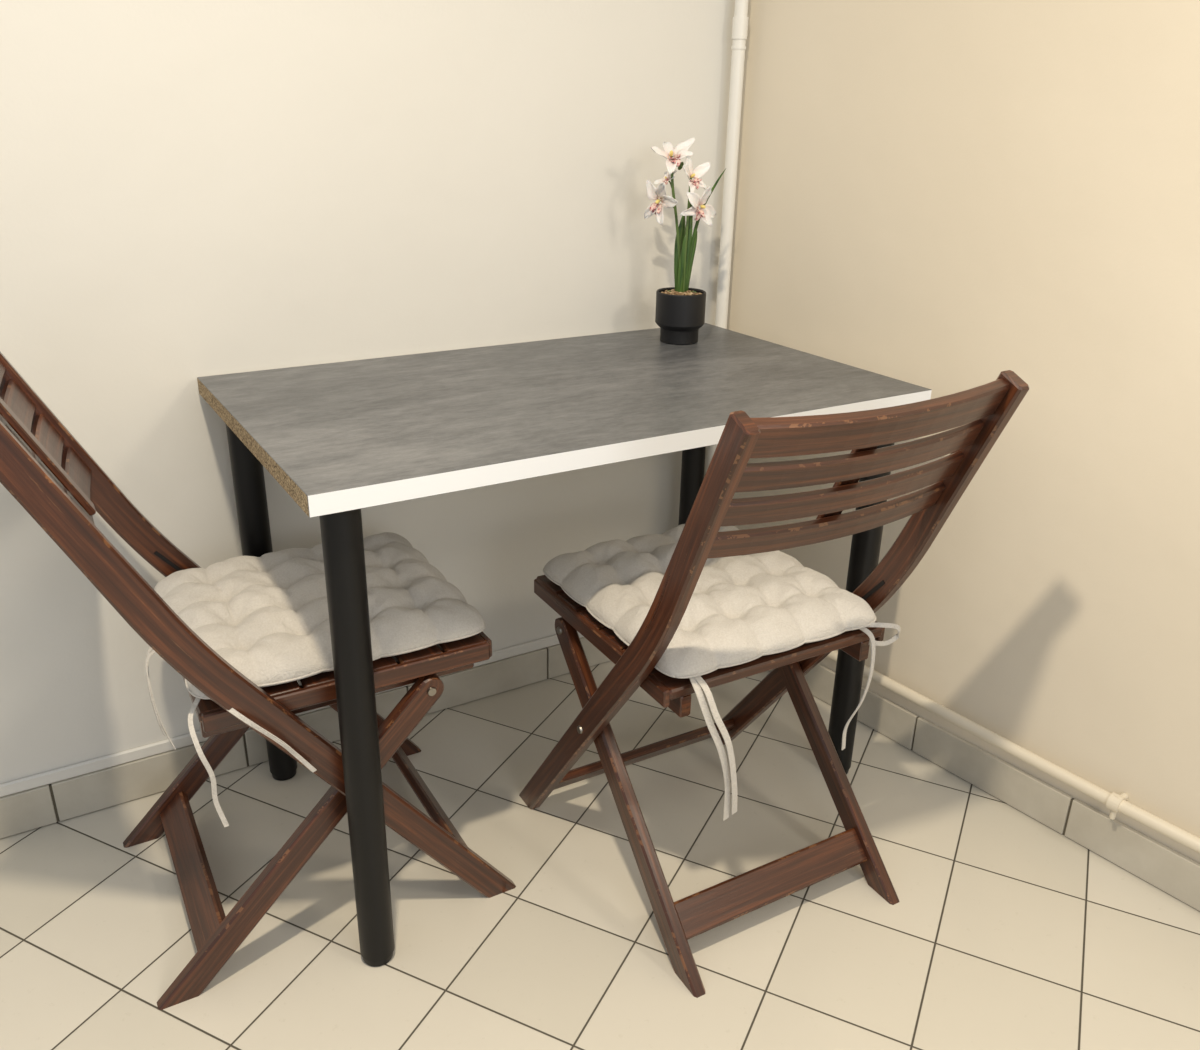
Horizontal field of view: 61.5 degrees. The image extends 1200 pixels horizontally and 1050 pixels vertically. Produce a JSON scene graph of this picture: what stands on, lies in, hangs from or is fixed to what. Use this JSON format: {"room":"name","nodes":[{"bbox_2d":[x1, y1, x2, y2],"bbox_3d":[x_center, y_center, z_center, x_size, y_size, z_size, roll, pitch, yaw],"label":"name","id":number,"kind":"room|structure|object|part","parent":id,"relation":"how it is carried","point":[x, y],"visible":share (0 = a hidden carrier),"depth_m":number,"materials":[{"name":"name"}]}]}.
{"room":"dining room","nodes":[
{"label":"dining room","id":0,"kind":"room"},
{"bbox_2d":[0,0,734,783],"bbox_3d":[-1.054,-0.696,1.244,3.506,2.600,0.150,-12,26,-29],"label":"wall","id":1,"kind":"structure","parent":0,"point":[190,190],"depth_m":1.65,"materials":[{"name":"white paint"}]},
{"bbox_2d":[0,631,583,796],"bbox_3d":[-1.149,0.473,1.578,3.140,0.024,0.008,-12,26,-29],"label":"trim","id":2,"kind":"structure","parent":1,"relation":"attached to","point":[71,771],"depth_m":1.76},
{"bbox_2d":[0,637,610,838],"bbox_3d":[-1.123,0.515,1.611,3.190,0.078,0.010,-12,26,-29],"label":"baseboard","id":3,"kind":"structure","parent":1,"relation":"attached to","point":[44,805],"depth_m":1.82,"materials":[{"name":"tile"}]},
{"bbox_2d":[706,0,748,471],"bbox_3d":[0.259,-0.838,1.913,0.029,2.400,0.029,3,22,5],"label":"pipe","id":4,"kind":"object","parent":1,"relation":"attached to","point":[740,19],"visible":0.56,"depth_m":1.96,"materials":[{"name":"white paint"}]},
{"bbox_2d":[0,661,1199,1049],"bbox_3d":[0.179,1.035,0.646,4.400,0.100,4.000,-12,26,-29],"label":"floor","id":5,"kind":"structure","parent":0,"point":[1005,931],"depth_m":1.54,"materials":[{"name":"tile"}]},
{"bbox_2d":[0,352,515,1009],"bbox_3d":[-0.497,0.161,1.479,0.607,0.856,0.445,-12,26,-28],"label":"folding chair","id":6,"kind":"object","parent":5,"relation":"on","point":[43,466],"visible":0.67,"depth_m":1.40,"materials":[{"name":"brown wood"}]},
{"bbox_3d":[-0.697,-0.085,1.248,0.132,0.215,0.406,-12,26,-28],"label":"backrest","id":7,"kind":"part","parent":6,"relation":"part of","materials":[{"name":"brown wood"}]},
{"bbox_3d":[-0.604,0.308,1.709,0.434,0.405,0.020,-12,26,-28],"label":"leg","id":8,"kind":"part","parent":6,"relation":"part of","materials":[{"name":"brown wood"}]},
{"bbox_3d":[-0.602,0.090,1.646,0.606,0.856,0.020,-12,26,-28],"label":"post","id":9,"kind":"part","parent":6,"relation":"part of","materials":[{"name":"brown wood"}]},
{"bbox_3d":[-0.416,0.435,1.411,0.434,0.405,0.020,-12,26,-28],"label":"leg","id":10,"kind":"part","parent":6,"relation":"part of","materials":[{"name":"brown wood"}]},
{"bbox_2d":[145,532,485,826],"bbox_3d":[-0.432,0.188,1.504,0.451,0.213,0.426,-12,26,-28],"label":"seat cushion","id":11,"kind":"object","parent":6,"relation":"on","point":[267,616],"visible":0.74,"depth_m":1.43,"materials":[{"name":"fabric"}]},
{"bbox_3d":[-0.426,0.161,1.523,0.404,0.050,0.397,-12,26,-28],"label":"seat","id":12,"kind":"part","parent":6,"relation":"part of","materials":[{"name":"brown wood"}]},
{"bbox_2d":[197,323,931,966],"bbox_3d":[-0.061,0.119,1.750,1.004,0.745,0.602,-12,26,-29],"label":"dining table","id":13,"kind":"object","parent":5,"relation":"on","point":[341,439],"visible":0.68,"depth_m":1.46,"materials":[{"name":"laminate"}]},
{"bbox_3d":[-0.578,0.131,1.733,0.061,0.717,0.061,-12,26,-29],"label":"leg","id":14,"kind":"part","parent":13,"relation":"part of","materials":[{"name":"black metal"}]},
{"bbox_3d":[-0.317,0.298,1.338,0.061,0.717,0.061,-12,26,-29],"label":"leg","id":15,"kind":"part","parent":13,"relation":"part of","materials":[{"name":"black metal"}]},
{"bbox_2d":[644,137,725,344],"bbox_3d":[0.143,-0.513,1.841,0.118,0.362,0.104,-16,28,-36],"label":"potted orchid","id":16,"kind":"object","parent":13,"relation":"on","point":[680,309],"visible":1,"depth_m":1.84,"materials":[{"name":"white plant"}]},
{"bbox_3d":[0.107,-0.573,1.796,0.024,0.077,0.083,-12,26,-28],"label":"flower","id":17,"kind":"part","parent":16,"relation":"part of","materials":[{"name":"white plant"}]},
{"bbox_3d":[0.116,-0.622,1.811,0.048,0.013,0.044,-27,45,38],"label":"flower","id":18,"kind":"part","parent":16,"relation":"part of","materials":[{"name":"white plant"}]},
{"bbox_3d":[0.129,-0.661,1.780,0.085,0.037,0.083,-24,64,-13],"label":"flower","id":19,"kind":"part","parent":16,"relation":"part of","materials":[{"name":"white plant"}]},
{"bbox_3d":[0.142,-0.537,1.834,0.069,0.251,0.022,4,23,6],"label":"stem","id":20,"kind":"part","parent":16,"relation":"part of","materials":[{"name":"green plant"}]},
{"bbox_3d":[0.151,-0.393,1.899,0.093,0.094,0.093,1,22,0],"label":"pot","id":21,"kind":"part","parent":16,"relation":"part of","materials":[{"name":"black ceramic"}]},
{"bbox_3d":[0.168,-0.619,1.785,0.024,0.062,0.064,20,29,38],"label":"flower","id":22,"kind":"part","parent":16,"relation":"part of","materials":[{"name":"white plant"}]},
{"bbox_3d":[0.181,-0.571,1.800,0.027,0.065,0.088,30,13,39],"label":"flower","id":23,"kind":"part","parent":16,"relation":"part of","materials":[{"name":"white plant"}]},
{"bbox_3d":[0.195,-0.035,2.172,0.061,0.717,0.061,-12,26,-29],"label":"leg","id":24,"kind":"part","parent":13,"relation":"part of","materials":[{"name":"black metal"}]},
{"bbox_3d":[0.455,0.133,1.777,0.061,0.717,0.061,-12,26,-29],"label":"leg","id":25,"kind":"part","parent":13,"relation":"part of","materials":[{"name":"black metal"}]},
{"bbox_2d":[519,370,1028,997],"bbox_3d":[0.193,0.151,1.536,0.445,0.857,0.578,-11,25,-28],"label":"folding chair","id":26,"kind":"object","parent":5,"relation":"on","point":[979,415],"visible":0.8,"depth_m":1.36,"materials":[{"name":"brown wood"}]},
{"bbox_3d":[0.039,0.401,1.515,0.020,0.405,0.434,-11,25,-28],"label":"leg","id":27,"kind":"part","parent":26,"relation":"part of","materials":[{"name":"brown wood"}]},
{"bbox_3d":[0.011,0.188,1.439,0.020,0.857,0.577,-11,25,-28],"label":"post","id":28,"kind":"part","parent":26,"relation":"part of","materials":[{"name":"brown wood"}]},
{"bbox_3d":[0.159,0.142,1.596,0.397,0.050,0.404,-11,25,-28],"label":"seat","id":29,"kind":"part","parent":26,"relation":"part of","materials":[{"name":"brown wood"}]},
{"bbox_2d":[543,524,900,820],"bbox_3d":[0.177,0.194,1.602,0.402,0.279,0.454,-11,25,-28],"label":"seat cushion","id":30,"kind":"object","parent":26,"relation":"on","point":[741,609],"visible":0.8,"depth_m":1.48,"materials":[{"name":"fabric"}]},
{"bbox_3d":[0.364,0.336,1.688,0.020,0.405,0.434,-11,25,-28],"label":"leg","id":31,"kind":"part","parent":26,"relation":"part of","materials":[{"name":"brown wood"}]},
{"bbox_3d":[0.314,-0.064,1.230,0.406,0.204,0.116,-11,25,-28],"label":"backrest","id":32,"kind":"part","parent":26,"relation":"part of","materials":[{"name":"brown wood"}]},
{"bbox_3d":[0.375,0.115,1.633,0.020,0.857,0.577,-11,25,-28],"label":"post","id":33,"kind":"part","parent":26,"relation":"part of","materials":[{"name":"brown wood"}]},
{"bbox_2d":[727,0,1199,862],"bbox_3d":[1.383,-0.437,0.733,0.150,2.600,3.400,-16,28,-35],"label":"wall","id":34,"kind":"structure","parent":0,"point":[945,197],"depth_m":1.63,"materials":[{"name":"beige paint"}]},
{"bbox_2d":[769,663,1199,910],"bbox_3d":[1.268,0.733,1.199,0.010,0.078,3.290,-16,28,-35],"label":"baseboard","id":35,"kind":"structure","parent":34,"relation":"attached to","point":[1150,860],"depth_m":1.78,"materials":[{"name":"tile"}]},
{"bbox_2d":[826,650,1199,852],"bbox_3d":[1.270,0.666,1.143,0.045,0.050,3.200,-16,28,-35],"label":"pipe","id":36,"kind":"object","parent":34,"relation":"attached to","point":[1117,803],"visible":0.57,"depth_m":1.71,"materials":[{"name":"beige paint"}]}
]}

